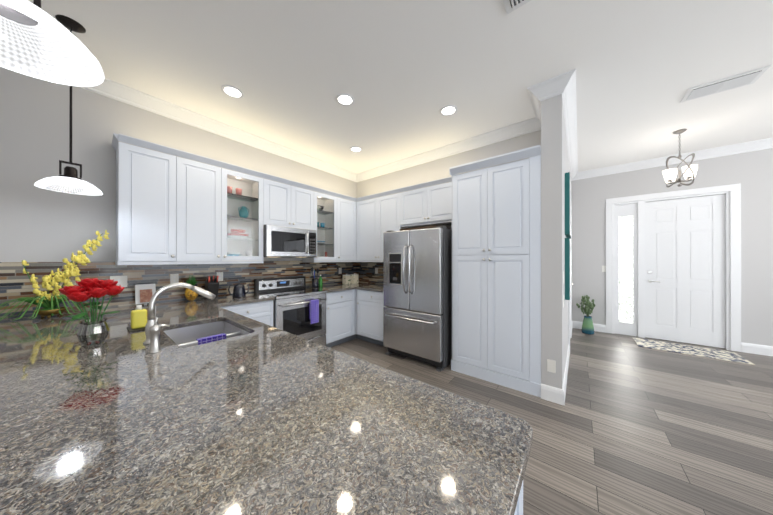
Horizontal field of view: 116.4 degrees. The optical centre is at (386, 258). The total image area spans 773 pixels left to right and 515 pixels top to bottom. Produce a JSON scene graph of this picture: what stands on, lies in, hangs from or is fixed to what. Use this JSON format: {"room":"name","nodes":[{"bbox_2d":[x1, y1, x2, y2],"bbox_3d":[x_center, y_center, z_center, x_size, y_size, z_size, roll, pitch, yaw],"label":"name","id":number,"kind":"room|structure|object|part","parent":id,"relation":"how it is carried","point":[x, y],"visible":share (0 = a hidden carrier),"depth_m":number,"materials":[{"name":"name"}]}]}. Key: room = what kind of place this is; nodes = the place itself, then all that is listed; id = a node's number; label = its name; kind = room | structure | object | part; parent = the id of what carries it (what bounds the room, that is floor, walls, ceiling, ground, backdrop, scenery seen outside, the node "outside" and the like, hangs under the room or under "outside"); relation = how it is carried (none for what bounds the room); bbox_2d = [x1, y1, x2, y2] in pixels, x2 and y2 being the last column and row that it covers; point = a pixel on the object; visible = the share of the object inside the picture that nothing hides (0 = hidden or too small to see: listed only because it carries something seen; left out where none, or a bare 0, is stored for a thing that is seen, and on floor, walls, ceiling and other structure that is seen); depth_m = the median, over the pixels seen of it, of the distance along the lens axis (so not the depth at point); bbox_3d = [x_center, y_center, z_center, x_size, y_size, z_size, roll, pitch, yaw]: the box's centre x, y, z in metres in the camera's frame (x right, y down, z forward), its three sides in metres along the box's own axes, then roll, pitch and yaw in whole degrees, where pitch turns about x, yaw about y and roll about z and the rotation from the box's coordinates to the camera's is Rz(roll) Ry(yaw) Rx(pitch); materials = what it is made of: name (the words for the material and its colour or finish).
{"room":"kitchen","nodes":[
{"label":"kitchen","id":0,"kind":"room"},
{"bbox_2d":[0,67,355,317],"bbox_3d":[-1.820,-0.154,3.459,0.225,3.090,4.070,0,0,39],"label":"wall","id":1,"kind":"structure","parent":0,"point":[44,231],"depth_m":2.28,"materials":[{"name":"grey paint"}]},
{"bbox_2d":[115,137,186,264],"bbox_3d":[-2.410,-0.518,2.451,0.328,1.094,0.459,0,0,39],"label":"upper cabinet","id":2,"kind":"object","parent":1,"relation":"attached to","point":[172,209],"depth_m":2.33,"materials":[{"name":"white paint"}]},
{"bbox_2d":[187,157,230,260],"bbox_3d":[-2.178,-0.518,2.739,0.328,1.094,0.519,0,0,39],"label":"upper cabinet","id":3,"kind":"object","parent":1,"relation":"attached to","point":[208,186],"depth_m":2.70,"materials":[{"name":"white paint"}]},
{"bbox_2d":[251,177,294,228],"bbox_3d":[-1.611,-0.756,3.442,0.328,0.615,0.444,0,0,39],"label":"upper cabinet","id":4,"kind":"object","parent":1,"relation":"attached to","point":[272,202],"depth_m":3.29,"materials":[{"name":"white paint"}]},
{"bbox_2d":[263,225,316,256],"bbox_3d":[-1.458,-0.233,3.527,0.456,0.425,0.762,0,0,39],"label":"over-the-range microwave","id":5,"kind":"object","parent":4,"relation":"attached to","point":[280,241],"visible":0.98,"depth_m":3.35,"materials":[{"name":"grey metal"}]},
{"bbox_2d":[295,185,314,229],"bbox_3d":[-1.407,-0.756,3.696,0.328,0.615,0.445,0,0,39],"label":"upper cabinet","id":6,"kind":"object","parent":1,"relation":"attached to","point":[304,198],"depth_m":3.64,"materials":[{"name":"white paint"}]},
{"bbox_2d":[323,192,354,260],"bbox_3d":[-0.822,-0.546,4.370,0.392,1.154,0.539,0,0,39],"label":"upper cabinet","id":7,"kind":"object","parent":1,"relation":"attached to","point":[338,213],"depth_m":4.22,"materials":[{"name":"white paint"}]},
{"bbox_2d":[28,0,772,173],"bbox_3d":[2.452,-1.752,1.579,9.240,0.100,6.980,0,0,39],"label":"ceiling","id":8,"kind":"structure","parent":0,"point":[402,73],"depth_m":2.11,"materials":[{"name":"white paint"}]},
{"bbox_2d":[0,0,103,86],"bbox_3d":[-0.872,-1.101,0.545,0.300,1.205,0.300,0,0,39],"label":"pendant light","id":9,"kind":"object","parent":8,"relation":"hanging from","point":[37,41],"visible":1,"depth_m":0.62,"materials":[{"name":"white metal"}]},
{"bbox_2d":[34,15,102,195],"bbox_3d":[-2.288,-1.099,1.737,0.300,1.205,0.300,0,0,39],"label":"pendant light","id":10,"kind":"object","parent":8,"relation":"hanging from","point":[69,181],"visible":1,"depth_m":1.73,"materials":[{"name":"white metal"}]},
{"bbox_3d":[-2.288,-0.538,1.736,0.300,0.082,0.300,0,0,39],"label":"lamp shade","id":11,"kind":"part","parent":10,"relation":"part of","materials":[{"name":"white glass"}]},
{"bbox_2d":[221,85,243,98],"bbox_3d":[-1.561,-1.696,2.430,0.203,0.010,0.194,0,0,39],"label":"recessed light","id":12,"kind":"object","parent":8,"relation":"in","point":[231,91],"depth_m":2.43,"materials":[{"name":"white glass"}]},
{"bbox_2d":[336,93,353,105],"bbox_3d":[-0.443,-1.696,2.551,0.193,0.010,0.194,0,0,39],"label":"recessed light","id":13,"kind":"object","parent":8,"relation":"in","point":[344,99],"depth_m":2.56,"materials":[{"name":"white glass"}]},
{"bbox_2d":[350,146,361,151],"bbox_3d":[-0.472,-1.694,3.701,0.195,0.010,0.195,0,0,39],"label":"recessed light","id":14,"kind":"object","parent":8,"relation":"in","point":[354,148],"depth_m":3.72,"materials":[{"name":"white glass"}]},
{"bbox_2d":[440,105,456,115],"bbox_3d":[0.709,-1.695,2.739,0.189,0.010,0.200,0,0,39],"label":"recessed light","id":15,"kind":"object","parent":8,"relation":"in","point":[448,110],"depth_m":2.74,"materials":[{"name":"white glass"}]},
{"bbox_2d":[503,0,530,13],"bbox_3d":[0.788,-1.692,1.379,0.280,0.021,0.500,0,0,39],"label":"ceiling vent","id":16,"kind":"object","parent":8,"relation":"in","point":[511,5],"visible":1,"depth_m":1.59,"materials":[{"name":"white metal"}]},
{"bbox_2d":[662,129,697,187],"bbox_3d":[3.907,-1.329,3.193,0.333,0.742,0.373,0,0,39],"label":"chandelier","id":17,"kind":"object","parent":8,"relation":"hanging from","point":[689,171],"visible":1,"depth_m":3.17,"materials":[{"name":"white glass"}]},
{"bbox_2d":[680,65,770,102],"bbox_3d":[3.279,-1.690,2.351,0.460,0.021,0.270,0,0,39],"label":"ceiling vent","id":18,"kind":"object","parent":8,"relation":"in","point":[730,83],"visible":0.98,"depth_m":2.32,"materials":[{"name":"white metal"}]},
{"bbox_2d":[356,121,523,283],"bbox_3d":[0.790,-0.154,3.828,3.348,3.090,0.240,0,0,39],"label":"wall","id":19,"kind":"structure","parent":0,"point":[434,164],"depth_m":3.87,"materials":[{"name":"grey paint"}]},
{"bbox_2d":[355,193,382,260],"bbox_3d":[-0.259,-0.545,4.406,0.609,1.154,0.392,0,0,39],"label":"upper cabinet","id":20,"kind":"object","parent":19,"relation":"attached to","point":[366,211],"depth_m":4.31,"materials":[{"name":"white paint"}]},
{"bbox_2d":[379,193,406,260],"bbox_3d":[0.114,-0.516,4.147,0.534,1.094,0.328,0,0,39],"label":"upper cabinet","id":21,"kind":"object","parent":19,"relation":"attached to","point":[388,205],"depth_m":4.01,"materials":[{"name":"white paint"}]},
{"bbox_2d":[399,185,422,227],"bbox_3d":[0.536,-0.801,3.807,0.551,0.525,0.328,0,0,39],"label":"upper cabinet","id":22,"kind":"object","parent":19,"relation":"attached to","point":[410,202],"depth_m":3.72,"materials":[{"name":"white paint"}]},
{"bbox_2d":[423,181,451,224],"bbox_3d":[0.873,-0.801,3.535,0.552,0.525,0.328,0,0,39],"label":"upper cabinet","id":23,"kind":"object","parent":19,"relation":"attached to","point":[437,199],"depth_m":3.44,"materials":[{"name":"white paint"}]},
{"bbox_2d":[330,328,772,514],"bbox_3d":[2.452,1.438,1.575,9.240,0.100,6.980,0,0,39],"label":"floor","id":24,"kind":"structure","parent":0,"point":[630,427],"depth_m":1.97,"materials":[{"name":"grey wood"}]},
{"bbox_2d":[254,276,326,345],"bbox_3d":[-1.341,0.838,3.431,0.705,1.105,0.762,0,0,39],"label":"range oven","id":25,"kind":"object","parent":24,"relation":"on","point":[299,308],"visible":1,"depth_m":3.31,"materials":[{"name":"grey metal"}]},
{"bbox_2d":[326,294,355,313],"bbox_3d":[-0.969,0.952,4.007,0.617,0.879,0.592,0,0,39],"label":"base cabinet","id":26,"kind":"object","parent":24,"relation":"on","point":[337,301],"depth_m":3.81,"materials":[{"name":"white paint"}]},
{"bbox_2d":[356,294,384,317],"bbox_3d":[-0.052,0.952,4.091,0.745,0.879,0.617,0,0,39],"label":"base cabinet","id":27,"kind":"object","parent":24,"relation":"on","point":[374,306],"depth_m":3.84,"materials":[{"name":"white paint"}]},
{"bbox_2d":[306,282,382,297],"bbox_3d":[-0.478,0.494,4.027,1.343,0.035,1.241,0,0,39],"label":"countertop","id":28,"kind":"structure","parent":27,"relation":"on","point":[360,290],"depth_m":3.96,"materials":[{"name":"grey stone"}]},
{"bbox_2d":[311,267,318,287],"bbox_3d":[-1.173,0.308,3.951,0.116,0.336,0.135,0,0,39],"label":"utensil crock","id":29,"kind":"object","parent":28,"relation":"on","point":[314,282],"visible":1,"depth_m":3.91,"materials":[{"name":"black ceramic"}]},
{"bbox_2d":[319,275,322,286],"bbox_3d":[-1.114,0.373,4.052,0.066,0.205,0.066,0,0,39],"label":"soap bottle","id":30,"kind":"object","parent":28,"relation":"on","point":[320,282],"visible":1,"depth_m":4.03,"materials":[{"name":"green plastic"}]},
{"bbox_2d":[342,274,350,283],"bbox_3d":[-0.750,0.378,4.503,0.104,0.197,0.124,0,0,39],"label":"canister","id":31,"kind":"object","parent":28,"relation":"on","point":[346,278],"visible":1,"depth_m":4.47,"materials":[{"name":"white ceramic"}]},
{"bbox_2d":[351,273,358,283],"bbox_3d":[-0.611,0.378,4.597,0.104,0.197,0.124,0,0,39],"label":"canister","id":32,"kind":"object","parent":28,"relation":"on","point":[354,278],"visible":0.98,"depth_m":4.56,"materials":[{"name":"white ceramic"}]},
{"bbox_2d":[383,226,451,371],"bbox_3d":[0.517,0.491,3.456,0.908,1.800,0.841,0,0,39],"label":"refrigerator","id":33,"kind":"object","parent":24,"relation":"on","point":[417,293],"visible":0.98,"depth_m":3.10,"materials":[{"name":"grey metal"}]},
{"bbox_2d":[400,225,449,230],"bbox_3d":[0.562,-0.412,3.511,0.586,0.054,0.440,0,0,39],"label":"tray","id":34,"kind":"object","parent":33,"relation":"on","point":[416,228],"visible":0.31,"depth_m":3.33,"materials":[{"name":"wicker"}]},
{"bbox_2d":[449,145,540,396],"bbox_3d":[1.355,0.133,2.924,0.956,2.515,0.672,0,0,39],"label":"pantry cabinet","id":35,"kind":"object","parent":24,"relation":"on","point":[496,274],"visible":1,"depth_m":2.65,"materials":[{"name":"white paint"}]},
{"bbox_2d":[516,494,522,514],"bbox_3d":[-0.200,0.947,0.501,0.699,0.879,1.040,0,0,39],"label":"base cabinet","id":36,"kind":"object","parent":24,"relation":"on","point":[518,512],"depth_m":0.63,"materials":[{"name":"white paint"}]},
{"bbox_2d":[0,294,532,514],"bbox_3d":[-1.159,0.491,1.487,3.470,0.035,2.029,0,0,39],"label":"countertop","id":37,"kind":"structure","parent":36,"relation":"on","point":[272,420],"depth_m":0.66,"materials":[{"name":"grey stone"}]},
{"bbox_2d":[0,230,108,320],"bbox_3d":[-2.743,0.105,1.907,0.246,0.736,0.709,0,0,39],"label":"orchid arrangement","id":38,"kind":"object","parent":37,"relation":"on","point":[46,302],"visible":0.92,"depth_m":1.95,"materials":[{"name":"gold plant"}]},
{"bbox_2d":[58,278,124,344],"bbox_3d":[-1.644,0.291,1.345,0.231,0.362,0.234,0,0,39],"label":"vase","id":39,"kind":"object","parent":37,"relation":"on","point":[87,289],"visible":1,"depth_m":1.32,"materials":[{"name":"clear glass"}]},
{"bbox_2d":[127,305,146,332],"bbox_3d":[-1.674,0.392,1.620,0.180,0.160,0.100,0,0,39],"label":"soap dispenser","id":40,"kind":"object","parent":37,"relation":"on","point":[139,318],"visible":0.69,"depth_m":1.59,"materials":[{"name":"yellow plastic"}]},
{"bbox_2d":[135,284,155,304],"bbox_3d":[-2.479,0.368,2.467,0.104,0.210,0.150,0,0,39],"label":"photo frame","id":41,"kind":"object","parent":37,"relation":"on","point":[144,293],"visible":0.98,"depth_m":2.44,"materials":[{"name":"white"}]},
{"bbox_2d":[140,283,215,353],"bbox_3d":[-1.165,0.309,1.401,0.260,0.329,0.345,0,0,39],"label":"faucet","id":42,"kind":"object","parent":37,"relation":"on","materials":[{"name":"silver metal"}]},
{"bbox_2d":[185,276,197,300],"bbox_3d":[-2.200,0.324,2.705,0.120,0.300,0.121,0,0,39],"label":"pineapple","id":43,"kind":"object","parent":37,"relation":"on","point":[190,295],"visible":0.77,"depth_m":2.68,"materials":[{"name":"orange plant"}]},
{"bbox_2d":[164,318,255,349],"bbox_3d":[-1.212,0.598,1.612,0.746,0.204,0.476,0,0,39],"label":"sink","id":44,"kind":"object","parent":37,"relation":"in","point":[196,333],"depth_m":1.79,"materials":[{"name":"silver metal"}]},
{"bbox_2d":[204,276,218,299],"bbox_3d":[-2.064,0.338,2.826,0.172,0.273,0.110,0,0,39],"label":"knife block","id":45,"kind":"object","parent":37,"relation":"on","point":[211,284],"visible":0.88,"depth_m":2.79,"materials":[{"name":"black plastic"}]},
{"bbox_2d":[228,282,248,297],"bbox_3d":[-1.821,0.383,2.968,0.144,0.182,0.251,0,0,39],"label":"gooseneck kettle","id":46,"kind":"object","parent":37,"relation":"on","point":[239,290],"visible":1,"depth_m":2.92,"materials":[{"name":"black metal"}]},
{"bbox_2d":[576,295,595,334],"bbox_3d":[3.746,1.034,4.510,0.278,0.714,0.296,0,0,39],"label":"potted plant","id":47,"kind":"object","parent":24,"relation":"on","point":[587,326],"visible":1,"depth_m":4.43,"materials":[{"name":"ceramic"}]},
{"bbox_2d":[632,337,754,364],"bbox_3d":[4.560,1.385,3.665,1.060,0.010,0.540,0,0,39],"label":"entry rug","id":48,"kind":"object","parent":24,"relation":"on","point":[699,351],"visible":0.94,"depth_m":3.60,"materials":[{"name":"grey fabric"}]},
{"bbox_2d":[524,69,579,404],"bbox_3d":[1.742,-0.156,2.506,0.380,3.090,0.625,0,0,39],"label":"wall","id":49,"kind":"structure","parent":0,"point":[553,128],"depth_m":2.37,"materials":[{"name":"grey paint"}]},
{"bbox_2d":[547,359,555,372],"bbox_3d":[1.610,1.049,2.340,0.070,0.120,0.005,0,0,39],"label":"switch plate","id":50,"kind":"object","parent":49,"relation":"attached to","point":[551,365],"depth_m":2.34,"materials":[{"name":"white plastic"}]},
{"bbox_2d":[565,172,570,236],"bbox_3d":[2.236,-0.615,2.946,0.045,0.690,0.700,0,0,39],"label":"picture","id":51,"kind":"object","parent":49,"relation":"attached to","point":[567,175],"depth_m":2.68,"materials":[{"name":"teal"}]},
{"bbox_2d":[565,237,571,299],"bbox_3d":[2.236,0.115,2.945,0.045,0.690,0.700,0,0,39],"label":"picture","id":52,"kind":"object","parent":49,"relation":"attached to","point":[568,274],"depth_m":2.68,"materials":[{"name":"teal"}]},
{"bbox_2d":[580,137,772,355],"bbox_3d":[5.795,-0.155,3.208,5.600,3.090,0.245,0,0,39],"label":"wall","id":53,"kind":"structure","parent":0,"point":[750,164],"depth_m":3.66,"materials":[{"name":"grey paint"}]},
{"bbox_3d":[2.992,0.136,3.877,0.055,2.510,1.000,0,0,39],"label":"door corridor casing","id":54,"kind":"part","parent":53,"relation":"part of","materials":[{"name":"white wood"}]},
{"bbox_2d":[606,183,740,351],"bbox_3d":[4.751,0.134,4.095,1.490,2.515,0.153,0,0,39],"label":"entry door","id":55,"kind":"structure","parent":53,"relation":"in","point":[673,266],"depth_m":3.99,"materials":[{"name":"white wood"}]}
]}

